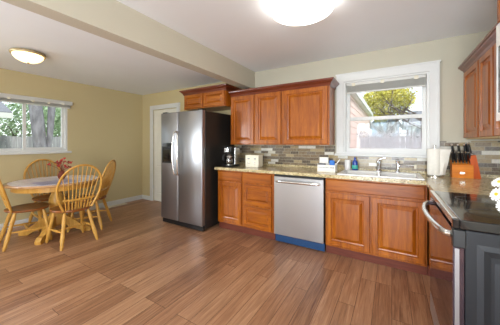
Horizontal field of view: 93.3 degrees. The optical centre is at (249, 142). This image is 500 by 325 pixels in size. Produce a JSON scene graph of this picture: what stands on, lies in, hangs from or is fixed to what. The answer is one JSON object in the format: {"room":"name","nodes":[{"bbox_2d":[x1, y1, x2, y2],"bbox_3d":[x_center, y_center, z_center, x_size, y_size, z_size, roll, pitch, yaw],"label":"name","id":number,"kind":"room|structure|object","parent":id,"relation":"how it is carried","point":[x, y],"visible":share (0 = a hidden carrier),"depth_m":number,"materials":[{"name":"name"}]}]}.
{"room":"kitchen","nodes":[
{"label":"kitchen","id":0,"kind":"room"},
{"bbox_2d":[0,68,141,223],"bbox_3d":[-4.091,0.090,2.811,0.150,2.360,6.105,0,0,31],"label":"wall","id":1,"kind":"structure","parent":0,"point":[104,125],"depth_m":4.43,"materials":[{"name":"beige paint"}]},
{"bbox_2d":[0,104,71,154],"bbox_3d":[-3.527,-0.260,3.688,0.175,0.870,1.210,0,0,31],"label":"window","id":2,"kind":"structure","parent":1,"relation":"in","point":[63,149],"depth_m":3.80,"materials":[{"name":"white paint"}]},
{"bbox_2d":[0,93,72,108],"bbox_3d":[-3.461,-0.664,3.660,0.056,0.122,1.210,0,0,31],"label":"window blind","id":3,"kind":"object","parent":2,"relation":"attached to","point":[4,97],"visible":1,"depth_m":3.72,"materials":[{"name":"white"}]},
{"bbox_2d":[0,195,141,230],"bbox_3d":[-3.982,1.224,2.833,0.014,0.092,5.955,0,0,31],"label":"baseboard","id":4,"kind":"structure","parent":1,"relation":"attached to","point":[115,202],"depth_m":4.63,"materials":[{"name":"white paint"}]},
{"bbox_2d":[0,0,222,94],"bbox_3d":[-2.849,-1.175,2.152,2.960,0.170,6.255,0,0,31],"label":"ceiling","id":5,"kind":"structure","parent":0,"point":[73,54],"depth_m":3.12,"materials":[{"name":"paint"}]},
{"bbox_2d":[9,48,46,63],"bbox_3d":[-2.654,-1.017,2.825,0.332,0.146,0.332,0,0,31],"label":"ceiling light","id":6,"kind":"object","parent":5,"relation":"attached to","point":[28,56],"visible":1,"depth_m":2.75,"materials":[{"name":"white glass"}]},
{"bbox_2d":[1,0,254,88],"bbox_3d":[-1.554,-1.070,1.287,0.150,0.380,6.105,0,0,31],"label":"beam","id":7,"kind":"structure","parent":0,"point":[112,20],"depth_m":2.11,"materials":[{"name":"paint"}]},
{"bbox_2d":[0,199,433,324],"bbox_3d":[-1.484,1.320,1.332,6.145,0.100,6.255,0,0,31],"label":"floor","id":8,"kind":"structure","parent":0,"point":[141,268],"depth_m":2.20,"materials":[{"name":"brown wood"}]},
{"bbox_2d":[0,180,52,251],"bbox_3d":[-2.929,0.765,3.023,0.502,1.017,0.546,0,0,38],"label":"dining chair","id":9,"kind":"object","parent":8,"relation":"on","point":[37,206],"visible":0.95,"depth_m":3.00,"materials":[{"name":"brown wood"}]},
{"bbox_2d":[23,159,70,230],"bbox_3d":[-3.151,0.765,3.702,0.546,1.017,0.502,0,0,31],"label":"dining chair","id":10,"kind":"object","parent":8,"relation":"on","point":[41,198],"visible":0.44,"depth_m":3.68,"materials":[{"name":"brown wood"}]},
{"bbox_2d":[3,175,99,244],"bbox_3d":[-2.745,0.896,3.353,1.080,0.747,1.080,0,0,31],"label":"dining table","id":11,"kind":"object","parent":8,"relation":"on","point":[25,186],"visible":0.7,"depth_m":3.24,"materials":[{"name":"brown wood"}]},
{"bbox_2d":[32,179,76,185],"bbox_3d":[-2.599,0.521,3.160,0.350,0.002,0.420,0,0,31],"label":"placemat","id":12,"kind":"object","parent":11,"relation":"on","point":[64,180],"visible":0.86,"depth_m":3.11,"materials":[{"name":"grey fabric"}]},
{"bbox_2d":[47,158,71,178],"bbox_3d":[-2.725,0.365,3.406,0.230,0.314,0.292,0,0,31],"label":"bouquet","id":13,"kind":"object","parent":11,"relation":"on","point":[58,164],"visible":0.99,"depth_m":3.41,"materials":[{"name":"red plant"}]},
{"bbox_2d":[45,164,102,250],"bbox_3d":[-2.261,0.765,3.036,0.546,1.017,0.502,0,0,33],"label":"dining chair","id":14,"kind":"object","parent":8,"relation":"on","point":[78,206],"visible":1,"depth_m":2.98,"materials":[{"name":"brown wood"}]},
{"bbox_2d":[67,160,115,231],"bbox_3d":[-2.386,0.765,3.615,0.546,1.017,0.502,0,0,-12],"label":"dining chair","id":15,"kind":"object","parent":8,"relation":"on","point":[109,175],"visible":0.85,"depth_m":3.61,"materials":[{"name":"brown wood"}]},
{"bbox_2d":[103,203,126,207],"bbox_3d":[-2.712,1.266,4.768,0.120,0.006,0.420,0,0,31],"label":"floor vent","id":16,"kind":"object","parent":8,"relation":"in","point":[121,203],"visible":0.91,"depth_m":4.77,"materials":[{"name":"beige metal"}]},
{"bbox_2d":[161,109,233,231],"bbox_3d":[-0.865,0.392,3.857,0.875,1.757,0.879,0,0,31],"label":"refrigerator","id":17,"kind":"object","parent":8,"relation":"on","point":[192,142],"visible":0.97,"depth_m":3.51,"materials":[{"name":"silver metal"}]},
{"bbox_2d":[218,170,243,232],"bbox_3d":[-0.151,0.833,3.652,0.440,0.875,0.581,0,0,31],"label":"base cabinet","id":18,"kind":"object","parent":8,"relation":"on","point":[230,183],"visible":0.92,"depth_m":3.40,"materials":[{"name":"brown wood"}]},
{"bbox_2d":[243,172,275,239],"bbox_3d":[0.246,0.833,3.413,0.484,0.875,0.581,0,0,31],"label":"base cabinet","id":19,"kind":"object","parent":8,"relation":"on","point":[258,188],"visible":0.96,"depth_m":3.16,"materials":[{"name":"brown wood"}]},
{"bbox_2d":[274,174,325,251],"bbox_3d":[0.708,0.836,3.079,0.626,0.868,0.644,0,0,31],"label":"dishwasher","id":20,"kind":"object","parent":8,"relation":"on","point":[299,201],"visible":0.87,"depth_m":2.84,"materials":[{"name":"silver metal"}]},
{"bbox_2d":[326,178,426,274],"bbox_3d":[1.415,0.833,2.711,0.943,0.875,0.581,0,0,31],"label":"base cabinet","id":21,"kind":"object","parent":8,"relation":"on","point":[382,223],"visible":0.87,"depth_m":2.44,"materials":[{"name":"brown wood"}]},
{"bbox_2d":[427,187,431,275],"bbox_3d":[1.954,0.833,2.043,0.661,0.875,1.171,0,0,31],"label":"base cabinet","id":22,"kind":"object","parent":8,"relation":"on","point":[428,189],"visible":0.12,"depth_m":2.34,"materials":[{"name":"brown wood"}]},
{"bbox_2d":[215,162,499,195],"bbox_3d":[0.868,0.357,2.699,3.198,0.067,1.185,0,0,31],"label":"countertop","id":23,"kind":"structure","parent":22,"relation":"on","point":[483,186],"depth_m":2.44,"materials":[{"name":"stone"}]},
{"bbox_2d":[222,146,239,166],"bbox_3d":[-0.292,0.203,3.589,0.173,0.305,0.248,0,0,31],"label":"coffee maker","id":24,"kind":"object","parent":23,"relation":"on","point":[233,151],"visible":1,"depth_m":3.54,"materials":[{"name":"black plastic"}]},
{"bbox_2d":[246,155,262,167],"bbox_3d":[0.059,0.268,3.516,0.220,0.176,0.143,0,0,31],"label":"toaster","id":25,"kind":"object","parent":23,"relation":"on","point":[256,161],"visible":1,"depth_m":3.46,"materials":[{"name":"beige plastic"}]},
{"bbox_2d":[317,157,339,171],"bbox_3d":[0.988,0.269,2.940,0.265,0.175,0.122,0,0,31],"label":"carton","id":26,"kind":"object","parent":23,"relation":"on","point":[321,168],"visible":0.99,"depth_m":2.92,"materials":[{"name":"white cardboard"}]},
{"bbox_2d":[317,163,336,171],"bbox_3d":[0.967,0.306,2.954,0.215,0.100,0.120,0,0,31],"label":"tray","id":27,"kind":"object","parent":26,"relation":"on","point":[321,168],"depth_m":2.91,"materials":[{"name":"white plastic"}]},
{"bbox_2d":[329,160,334,164],"bbox_3d":[1.011,0.283,2.907,0.062,0.140,0.025,0,0,31],"label":"sponge","id":28,"kind":"object","parent":26,"relation":"in","point":[331,162],"visible":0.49,"depth_m":2.90,"materials":[{"name":"blue"}]},
{"bbox_2d":[337,169,423,179],"bbox_3d":[1.448,0.436,2.662,0.790,0.188,0.515,0,0,31],"label":"sink","id":29,"kind":"object","parent":23,"relation":"in","point":[367,173],"visible":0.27,"depth_m":2.66,"materials":[{"name":"white ceramic"}]},
{"bbox_2d":[345,160,350,169],"bbox_3d":[1.254,0.278,3.030,0.074,0.128,0.074,0,0,31],"label":"canister","id":30,"kind":"object","parent":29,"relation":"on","point":[347,162],"visible":1,"depth_m":3.00,"materials":[{"name":"white ceramic"}]},
{"bbox_2d":[352,157,357,169],"bbox_3d":[1.328,0.259,2.987,0.075,0.166,0.054,0,0,31],"label":"dish soap bottle","id":31,"kind":"object","parent":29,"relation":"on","point":[354,163],"visible":0.98,"depth_m":2.97,"materials":[{"name":"blue plastic"}]},
{"bbox_2d":[344,171,376,174],"bbox_3d":[1.274,0.439,2.729,0.332,0.182,0.350,0,0,31],"label":"basin","id":32,"kind":"object","parent":29,"relation":"in","point":[345,172],"depth_m":2.86,"materials":[{"name":"white ceramic"}]},
{"bbox_2d":[380,173,417,177],"bbox_3d":[1.593,0.439,2.537,0.332,0.182,0.350,0,0,31],"label":"basin","id":33,"kind":"object","parent":29,"relation":"in","point":[407,175],"depth_m":2.66,"materials":[{"name":"white ceramic"}]},
{"bbox_2d":[376,157,385,171],"bbox_3d":[1.537,0.257,2.779,0.110,0.171,0.212,0,0,31],"label":"faucet","id":34,"kind":"object","parent":23,"relation":"on","point":[378,162],"visible":1,"depth_m":2.83,"materials":[{"name":"silver metal"}]},
{"bbox_2d":[395,160,416,172],"bbox_3d":[1.771,0.269,2.688,0.056,0.146,0.214,0,0,-37],"label":"faucet","id":35,"kind":"object","parent":23,"relation":"on","point":[397,161],"visible":0.98,"depth_m":2.73,"materials":[{"name":"silver metal"}]},
{"bbox_2d":[426,145,450,176],"bbox_3d":[2.005,0.189,2.517,0.204,0.335,0.150,0,0,31],"label":"paper towel holder","id":36,"kind":"object","parent":23,"relation":"on","point":[437,159],"visible":1,"depth_m":2.47,"materials":[{"name":"paper"}]},
{"bbox_2d":[450,155,480,178],"bbox_3d":[2.217,0.238,2.432,0.225,0.235,0.117,0,0,31],"label":"knife block","id":37,"kind":"object","parent":23,"relation":"on","point":[457,170],"visible":0.91,"depth_m":2.39,"materials":[{"name":"orange wood"}]},
{"bbox_2d":[451,144,454,160],"bbox_3d":[2.144,0.129,2.490,0.054,0.238,0.024,0,0,-14],"label":"knife","id":38,"kind":"object","parent":37,"relation":"in","point":[452,145],"visible":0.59,"depth_m":2.48,"materials":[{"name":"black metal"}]},
{"bbox_2d":[457,144,461,160],"bbox_3d":[2.187,0.129,2.464,0.054,0.238,0.024,0,0,-14],"label":"knife","id":39,"kind":"object","parent":37,"relation":"in","point":[458,145],"visible":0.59,"depth_m":2.45,"materials":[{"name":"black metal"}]},
{"bbox_2d":[463,144,467,159],"bbox_3d":[2.229,0.129,2.438,0.054,0.238,0.024,0,0,-14],"label":"knife","id":40,"kind":"object","parent":37,"relation":"in","point":[464,145],"visible":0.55,"depth_m":2.43,"materials":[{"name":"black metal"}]},
{"bbox_2d":[467,143,472,155],"bbox_3d":[2.229,0.089,2.394,0.052,0.187,0.022,0,0,31],"label":"knife","id":41,"kind":"object","parent":37,"relation":"in","point":[468,144],"visible":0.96,"depth_m":2.39,"materials":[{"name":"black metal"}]},
{"bbox_2d":[421,190,499,324],"bbox_3d":[1.391,0.808,1.242,0.785,0.924,0.764,0,0,31],"label":"range","id":42,"kind":"object","parent":8,"relation":"on","point":[464,228],"visible":1,"depth_m":1.07,"materials":[{"name":"metal"}]},
{"bbox_2d":[435,191,499,234],"bbox_3d":[1.437,0.370,1.218,0.681,0.044,0.758,0,0,31],"label":"cooktop","id":43,"kind":"object","parent":42,"relation":"in","point":[474,214],"depth_m":1.18,"materials":[{"name":"black glass"}]},
{"bbox_2d":[489,177,499,210],"bbox_3d":[1.167,0.227,1.028,0.161,0.240,0.173,0,0,-28],"label":"flower arrangement","id":44,"kind":"object","parent":42,"relation":"on","point":[495,194],"visible":1,"depth_m":1.06,"materials":[{"name":"white plant"}]},
{"bbox_2d":[117,0,496,71],"bbox_3d":[-0.151,-1.210,0.531,3.035,0.100,6.255,0,0,31],"label":"ceiling","id":45,"kind":"structure","parent":0,"point":[245,32],"depth_m":2.35,"materials":[{"name":"paint"}]},
{"bbox_2d":[270,0,334,25],"bbox_3d":[0.423,-1.099,1.927,0.516,0.122,0.516,0,0,31],"label":"ceiling light","id":46,"kind":"object","parent":45,"relation":"attached to","point":[287,12],"visible":1,"depth_m":1.88,"materials":[{"name":"white glass"}]},
{"bbox_2d":[142,30,499,200],"bbox_3d":[0.089,0.055,3.948,6.145,2.430,0.150,0,0,31],"label":"wall","id":47,"kind":"structure","parent":0,"point":[452,51],"depth_m":2.90,"materials":[{"name":"beige paint"}]},
{"bbox_2d":[142,195,149,199],"bbox_3d":[-2.324,1.225,5.302,0.286,0.090,0.014,0,0,31],"label":"baseboard","id":48,"kind":"structure","parent":47,"relation":"attached to","point":[146,197],"depth_m":5.30,"materials":[{"name":"white paint"}]},
{"bbox_2d":[150,102,179,200],"bbox_3d":[-1.796,0.228,5.010,0.930,2.085,0.072,0,0,31],"label":"door frame","id":49,"kind":"structure","parent":47,"relation":"in","point":[176,106],"depth_m":5.15,"materials":[{"name":"white paint"}]},
{"bbox_2d":[179,83,242,111],"bbox_3d":[-0.665,-0.738,4.028,1.006,0.325,0.486,0,0,31],"label":"upper cabinet","id":50,"kind":"object","parent":47,"relation":"attached to","point":[213,98],"visible":0.94,"depth_m":3.82,"materials":[{"name":"brown wood"}]},
{"bbox_2d":[228,84,281,144],"bbox_3d":[0.136,-0.388,3.600,0.874,0.825,0.376,0,0,31],"label":"upper cabinet","id":51,"kind":"object","parent":47,"relation":"attached to","point":[256,113],"visible":0.96,"depth_m":3.45,"materials":[{"name":"brown wood"}]},
{"bbox_2d":[280,77,338,144],"bbox_3d":[0.809,-0.388,3.196,0.698,0.825,0.376,0,0,31],"label":"upper cabinet","id":52,"kind":"object","parent":47,"relation":"attached to","point":[308,107],"visible":1,"depth_m":3.07,"materials":[{"name":"brown wood"}]},
{"bbox_2d":[239,141,499,174],"bbox_3d":[1.185,0.152,3.196,3.190,0.345,0.010,0,0,31],"label":"backsplash","id":53,"kind":"structure","parent":47,"relation":"attached to","point":[487,153],"depth_m":3.03,"materials":[{"name":"tile"}]},
{"bbox_2d":[335,60,440,157],"bbox_3d":[1.666,-0.376,2.960,1.127,1.091,0.200,0,0,31],"label":"window","id":54,"kind":"structure","parent":47,"relation":"in","point":[430,115],"depth_m":2.86,"materials":[{"name":"white paint"}]},
{"bbox_2d":[346,74,425,145],"bbox_3d":[1.657,-0.376,2.938,0.855,0.831,0.046,0,0,31],"label":"window blind","id":55,"kind":"object","parent":54,"relation":"attached to","point":[414,81],"visible":1,"depth_m":2.90,"materials":[{"name":"white"}]},
{"bbox_3d":[1.047,0.055,-0.276,0.150,2.430,6.105,0,0,31],"label":"wall","id":56,"kind":"structure","parent":0,"visible":0},
{"bbox_2d":[458,23,499,138],"bbox_3d":[2.083,-0.427,1.945,0.341,0.775,1.209,0,0,31],"label":"upper cabinet","id":57,"kind":"object","parent":56,"relation":"attached to","point":[479,68],"visible":0.95,"depth_m":2.02,"materials":[{"name":"brown wood"}]},
{"bbox_2d":[497,0,499,22],"bbox_3d":[1.565,-0.925,1.107,0.383,0.330,0.750,0,0,31],"label":"upper cabinet","id":58,"kind":"object","parent":56,"relation":"attached to","point":[498,1],"visible":1,"depth_m":1.50,"materials":[{"name":"brown wood"}]},
{"bbox_2d":[496,23,499,120],"bbox_3d":[1.556,-0.443,1.107,0.379,0.625,0.750,0,0,31],"label":"microwave","id":59,"kind":"object","parent":58,"relation":"attached to","point":[498,25],"visible":1,"depth_m":1.49,"materials":[{"name":"beige plastic"}]},
{"label":"outside","id":60,"kind":"structure","parent":0,"visible":0},
{"bbox_3d":[5.150,1.695,8.572,80.000,0.150,100.000,0,0,31],"label":"ground","id":61,"kind":"structure","parent":60,"visible":0},
{"bbox_2d":[0,102,12,118],"bbox_3d":[-10.993,-0.215,6.168,5.400,3.670,5.650,0,0,31],"label":"house","id":62,"kind":"structure","parent":61,"relation":"on","point":[5,112],"depth_m":7.17,"materials":[{"name":"white"}]},
{"bbox_2d":[0,102,53,146],"bbox_3d":[-11.836,-1.136,11.994,2.918,5.527,3.131,0,0,31],"label":"tree","id":63,"kind":"object","parent":61,"relation":"on","point":[11,128],"visible":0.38,"depth_m":11.77,"materials":[{"name":"green plant"}]},
{"bbox_2d":[0,136,60,148],"bbox_3d":[-7.078,0.675,10.688,0.176,1.890,7.132,0,0,31],"label":"fence","id":64,"kind":"object","parent":61,"relation":"on","point":[5,141],"visible":0.03,"depth_m":8.45,"materials":[{"name":"grey wood"}]},
{"bbox_2d":[28,104,55,146],"bbox_3d":[-6.582,-1.781,7.473,0.517,6.921,1.286,0,0,19],"label":"tree","id":65,"kind":"object","parent":61,"relation":"on","point":[39,137],"visible":0.35,"depth_m":7.34,"materials":[{"name":"grey plant"}]},
{"bbox_2d":[43,106,60,136],"bbox_3d":[-9.425,-1.040,12.500,3.204,5.336,2.759,0,0,31],"label":"tree","id":66,"kind":"object","parent":61,"relation":"on","point":[58,113],"visible":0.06,"depth_m":12.01,"materials":[{"name":"green plant"}]},
{"bbox_2d":[43,110,60,136],"bbox_3d":[-13.049,-0.982,15.993,2.934,5.220,2.656,0,0,31],"label":"tree","id":67,"kind":"object","parent":61,"relation":"on","point":[43,110],"visible":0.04,"depth_m":15.41,"materials":[{"name":"green plant"}]},
{"bbox_2d":[350,93,372,147],"bbox_3d":[2.266,-0.655,9.838,4.550,4.550,9.200,0,0,31],"label":"house","id":68,"kind":"structure","parent":61,"relation":"on","point":[359,107],"depth_m":8.07,"materials":[{"name":"pink"}]},
{"bbox_2d":[369,113,403,147],"bbox_3d":[13.950,-0.725,24.284,3.000,4.690,4.700,0,0,31],"label":"tree","id":69,"kind":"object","parent":61,"relation":"on","point":[376,124],"visible":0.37,"depth_m":22.68,"materials":[{"name":"blue"}]},
{"bbox_2d":[361,88,417,135],"bbox_3d":[8.828,-1.238,15.711,3.458,5.731,3.441,0,0,16],"label":"tree","id":70,"kind":"object","parent":61,"relation":"on","point":[371,102],"visible":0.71,"depth_m":15.15,"materials":[{"name":"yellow plant"}]},
{"bbox_2d":[360,136,421,148],"bbox_3d":[5.795,0.695,6.635,4.900,1.850,0.176,0,0,31],"label":"fence","id":71,"kind":"object","parent":61,"relation":"on","point":[378,142],"visible":0.19,"depth_m":7.35,"materials":[{"name":"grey wood"}]},
{"bbox_2d":[357,130,421,138],"bbox_3d":[5.708,-0.258,6.590,5.274,0.358,0.362,0,0,31],"label":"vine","id":72,"kind":"object","parent":71,"relation":"attached to","point":[397,131],"visible":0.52,"depth_m":7.39,"materials":[{"name":"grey plant"}]},
{"bbox_2d":[374,88,421,129],"bbox_3d":[9.366,-1.081,13.556,5.344,5.413,6.544,0,0,-14],"label":"tree","id":73,"kind":"object","parent":61,"relation":"on","point":[392,106],"visible":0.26,"depth_m":13.69,"materials":[{"name":"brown plant"}]},
{"bbox_2d":[402,111,421,135],"bbox_3d":[18.450,-0.775,22.163,6.900,4.790,5.700,0,0,31],"label":"tree","id":74,"kind":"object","parent":61,"relation":"on","point":[407,126],"visible":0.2,"depth_m":21.57,"materials":[{"name":"grey"}]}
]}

